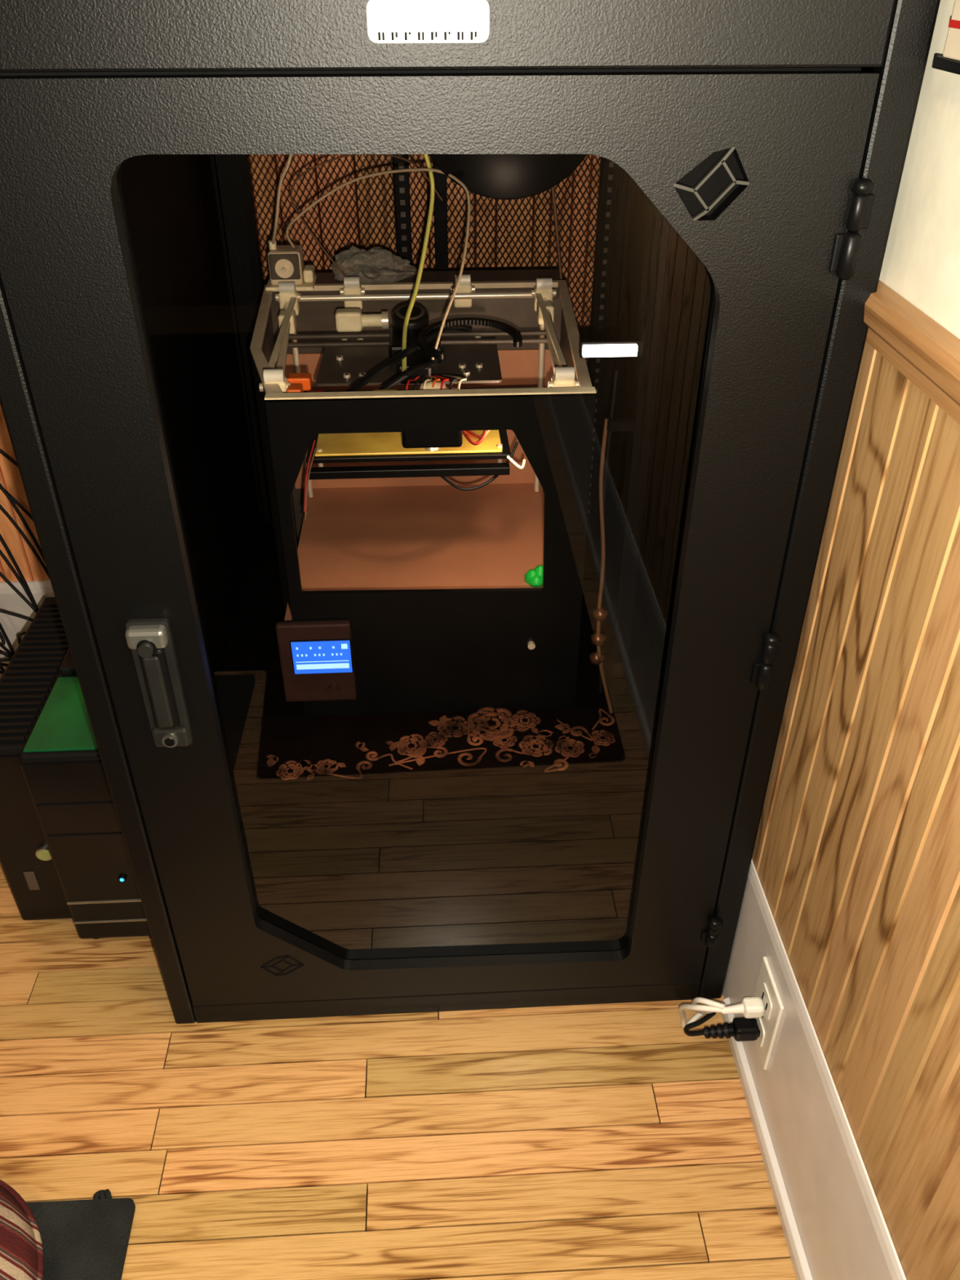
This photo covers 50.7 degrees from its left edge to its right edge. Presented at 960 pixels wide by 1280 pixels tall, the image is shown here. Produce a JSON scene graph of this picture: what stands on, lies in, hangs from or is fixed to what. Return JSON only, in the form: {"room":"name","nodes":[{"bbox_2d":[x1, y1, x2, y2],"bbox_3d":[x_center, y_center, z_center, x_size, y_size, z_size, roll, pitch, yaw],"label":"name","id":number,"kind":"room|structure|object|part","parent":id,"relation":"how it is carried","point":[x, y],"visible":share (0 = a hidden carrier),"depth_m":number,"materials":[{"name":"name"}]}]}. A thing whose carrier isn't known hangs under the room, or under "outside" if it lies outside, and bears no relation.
{"room":"workspace","nodes":[
{"label":"workspace","id":0,"kind":"room"},
{"bbox_2d":[0,404,49,581],"bbox_3d":[-1.572,-0.987,1.014,2.200,2.400,0.400,-2,35,-3],"label":"wall","id":1,"kind":"structure","parent":0,"point":[11,480],"depth_m":1.41,"materials":[{"name":"brown wood"}]},
{"bbox_2d":[0,580,54,678],"bbox_3d":[-1.571,0.031,1.470,2.180,0.207,0.012,-2,35,-3],"label":"baseboard","id":2,"kind":"structure","parent":1,"relation":"attached to","point":[10,601],"depth_m":1.47,"materials":[{"name":"white paint"}]},
{"bbox_2d":[0,862,796,1279],"bbox_3d":[-1.107,0.893,0.430,2.960,0.020,3.650,-2,35,-3],"label":"floor","id":3,"kind":"structure","parent":0,"point":[608,1141],"depth_m":1.00,"materials":[{"name":"brown wood"}]},
{"bbox_2d":[0,448,49,674],"bbox_3d":[-0.819,-0.085,1.359,0.653,0.517,0.099,-2,35,-3],"label":"power cables","id":4,"kind":"object","parent":3,"relation":"on","point":[13,501],"visible":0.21,"depth_m":1.39,"materials":[{"name":"black rubber"}]},
{"bbox_2d":[0,596,72,919],"bbox_3d":[-0.516,0.142,1.251,0.069,0.276,0.312,-2,35,-3],"label":"computer tower","id":5,"kind":"object","parent":3,"relation":"on","point":[28,679],"visible":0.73,"depth_m":1.14,"materials":[{"name":"black metal"}]},
{"bbox_2d":[26,1188,135,1279],"bbox_3d":[-0.679,0.652,0.752,0.758,0.008,0.444,-2,35,-3],"label":"floor mat","id":6,"kind":"object","parent":3,"relation":"on","point":[82,1239],"visible":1,"depth_m":0.91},
{"bbox_2d":[0,1179,44,1279],"bbox_3d":[-0.492,0.555,0.834,0.248,0.060,0.248,-2,35,-3],"label":"striped cushion","id":7,"kind":"object","parent":6,"relation":"on","point":[21,1251],"visible":1,"depth_m":0.87,"materials":[{"name":"fabric"}]},
{"bbox_2d":[19,648,151,938],"bbox_3d":[-0.416,0.139,1.238,0.118,0.297,0.342,-2,35,-3],"label":"computer tower","id":8,"kind":"object","parent":3,"relation":"on","point":[61,766],"visible":0.44,"depth_m":1.08,"materials":[{"name":"black metal"}]},
{"bbox_3d":[-0.416,0.019,1.158,0.114,0.010,0.315,-2,35,-3],"label":"panel","id":9,"kind":"part","parent":8,"relation":"part of","materials":[{"name":"green plastic"}]},
{"bbox_2d":[0,0,940,1023],"bbox_3d":[-0.054,-0.259,1.167,0.600,1.030,0.904,-2,35,-3],"label":"cabinet","id":10,"kind":"object","parent":3,"relation":"on","point":[724,349],"visible":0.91,"depth_m":0.81,"materials":[{"name":"black metal"}]},
{"bbox_3d":[-0.262,0.042,0.825,0.033,0.127,0.022,-2,35,-3],"label":"swing handle","id":11,"kind":"part","parent":10,"relation":"part of","materials":[{"name":"black plastic"}]},
{"bbox_2d":[249,154,596,715],"bbox_3d":[-0.077,-0.386,1.237,0.400,0.785,0.564,-2,35,-3],"label":"three d-printer","id":12,"kind":"object","parent":10,"relation":"on","point":[427,437],"visible":0.98,"depth_m":1.21,"materials":[{"name":"black plastic"}]},
{"bbox_3d":[-0.249,-0.491,1.321,0.062,0.057,0.066,-2,35,-3],"label":"stepper motor","id":13,"kind":"part","parent":12,"relation":"part of","materials":[{"name":"silver metal"}]},
{"bbox_2d":[330,244,417,283],"bbox_3d":[-0.139,-0.508,1.364,0.124,0.042,0.070,-2,35,-3],"label":"rock","id":14,"kind":"object","parent":12,"relation":"on","point":[379,264],"visible":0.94,"depth_m":1.35,"materials":[{"name":"grey stone"}]},
{"bbox_3d":[-0.084,-0.361,1.218,0.216,0.049,0.180,-2,35,-3],"label":"gantry plate","id":15,"kind":"part","parent":12,"relation":"part of","materials":[{"name":"black metal"}]},
{"bbox_3d":[-0.049,-0.083,1.134,0.332,0.406,0.013,-2,35,-3],"label":"panel","id":16,"kind":"part","parent":12,"relation":"part of","materials":[{"name":"black plastic"}]},
{"bbox_3d":[-0.065,-0.327,1.156,0.249,0.022,0.122,-25,42,-31],"label":"cable chain","id":17,"kind":"part","parent":12,"relation":"part of","materials":[{"name":"black plastic"}]},
{"bbox_2d":[524,565,542,587],"bbox_3d":[0.072,-0.082,1.276,0.031,0.020,0.031,-2,35,-3],"label":"print","id":18,"kind":"object","parent":12,"relation":"attached to","point":[533,578],"depth_m":1.27,"materials":[{"name":"green plastic"}]},
{"bbox_3d":[-0.075,-0.515,1.517,0.496,0.950,0.027,-2,35,-3],"label":"door","id":19,"kind":"part","parent":10,"relation":"part of","materials":[{"name":"clear glass"}]},
{"bbox_2d":[214,507,662,836],"bbox_3d":[-0.057,-0.011,1.409,0.570,0.026,0.730,-2,35,-3],"label":"shelf","id":20,"kind":"object","parent":10,"relation":"attached to","point":[249,682],"depth_m":1.29,"materials":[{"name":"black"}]},
{"bbox_2d":[222,704,657,812],"bbox_3d":[-0.042,0.132,1.176,0.524,0.004,0.168,-2,35,-3],"label":"floral cloth","id":21,"kind":"object","parent":10,"relation":"on","point":[426,758],"visible":1,"depth_m":1.17,"materials":[{"name":"black fabric"}]},
{"bbox_2d":[428,154,587,199],"bbox_3d":[0.031,-0.620,1.141,0.220,0.220,0.059,-2,35,-3],"label":"spool","id":22,"kind":"object","parent":10,"relation":"on","point":[496,176],"visible":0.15,"depth_m":1.16,"materials":[{"name":"black plastic"}]},
{"bbox_2d":[248,154,600,366],"bbox_3d":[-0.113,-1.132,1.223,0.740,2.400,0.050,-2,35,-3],"label":"mesh panel","id":23,"kind":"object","parent":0,"point":[362,158],"depth_m":1.54,"materials":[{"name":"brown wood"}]},
{"bbox_2d":[751,0,959,1279],"bbox_3d":[0.337,-0.145,-0.196,0.040,2.400,3.650,-2,35,-3],"label":"wall","id":24,"kind":"structure","parent":0,"point":[855,857],"depth_m":0.70,"materials":[{"name":"brown wood"}]},
{"bbox_2d":[753,956,783,1070],"bbox_3d":[0.273,0.359,0.973,0.006,0.098,0.058,-2,35,-3],"label":"wall outlet","id":25,"kind":"object","parent":24,"relation":"attached to","point":[766,988],"visible":0.89,"depth_m":0.96,"materials":[{"name":"white plastic"}]},
{"bbox_2d":[678,996,764,1041],"bbox_3d":[0.234,0.377,1.034,0.067,0.136,0.103,-2,35,-3],"label":"power cord","id":26,"kind":"object","parent":25,"relation":"attached to","point":[746,1028],"visible":1,"depth_m":0.98,"materials":[{"name":"white plastic"}]},
{"bbox_2d":[720,859,906,1279],"bbox_3d":[0.314,0.787,0.384,0.012,0.207,3.540,-2,35,-3],"label":"baseboard","id":27,"kind":"structure","parent":24,"relation":"attached to","point":[834,1227],"depth_m":0.89,"materials":[{"name":"white paint"}]},
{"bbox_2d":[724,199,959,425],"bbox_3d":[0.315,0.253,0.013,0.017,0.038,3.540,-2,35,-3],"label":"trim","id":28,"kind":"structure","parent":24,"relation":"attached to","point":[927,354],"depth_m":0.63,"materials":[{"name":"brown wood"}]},
{"bbox_2d":[932,56,959,75],"bbox_3d":[0.282,-0.232,0.458,0.014,0.026,0.348,-2,35,-3],"label":"wall shelf","id":29,"kind":"object","parent":24,"relation":"attached to","point":[940,63],"visible":0.8,"depth_m":0.58,"materials":[{"name":"black plastic"}]},
{"bbox_2d":[942,0,959,60],"bbox_3d":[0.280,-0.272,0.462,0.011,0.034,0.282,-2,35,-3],"label":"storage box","id":30,"kind":"object","parent":29,"relation":"on","point":[952,48],"visible":1,"depth_m":0.57,"materials":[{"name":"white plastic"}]}
]}

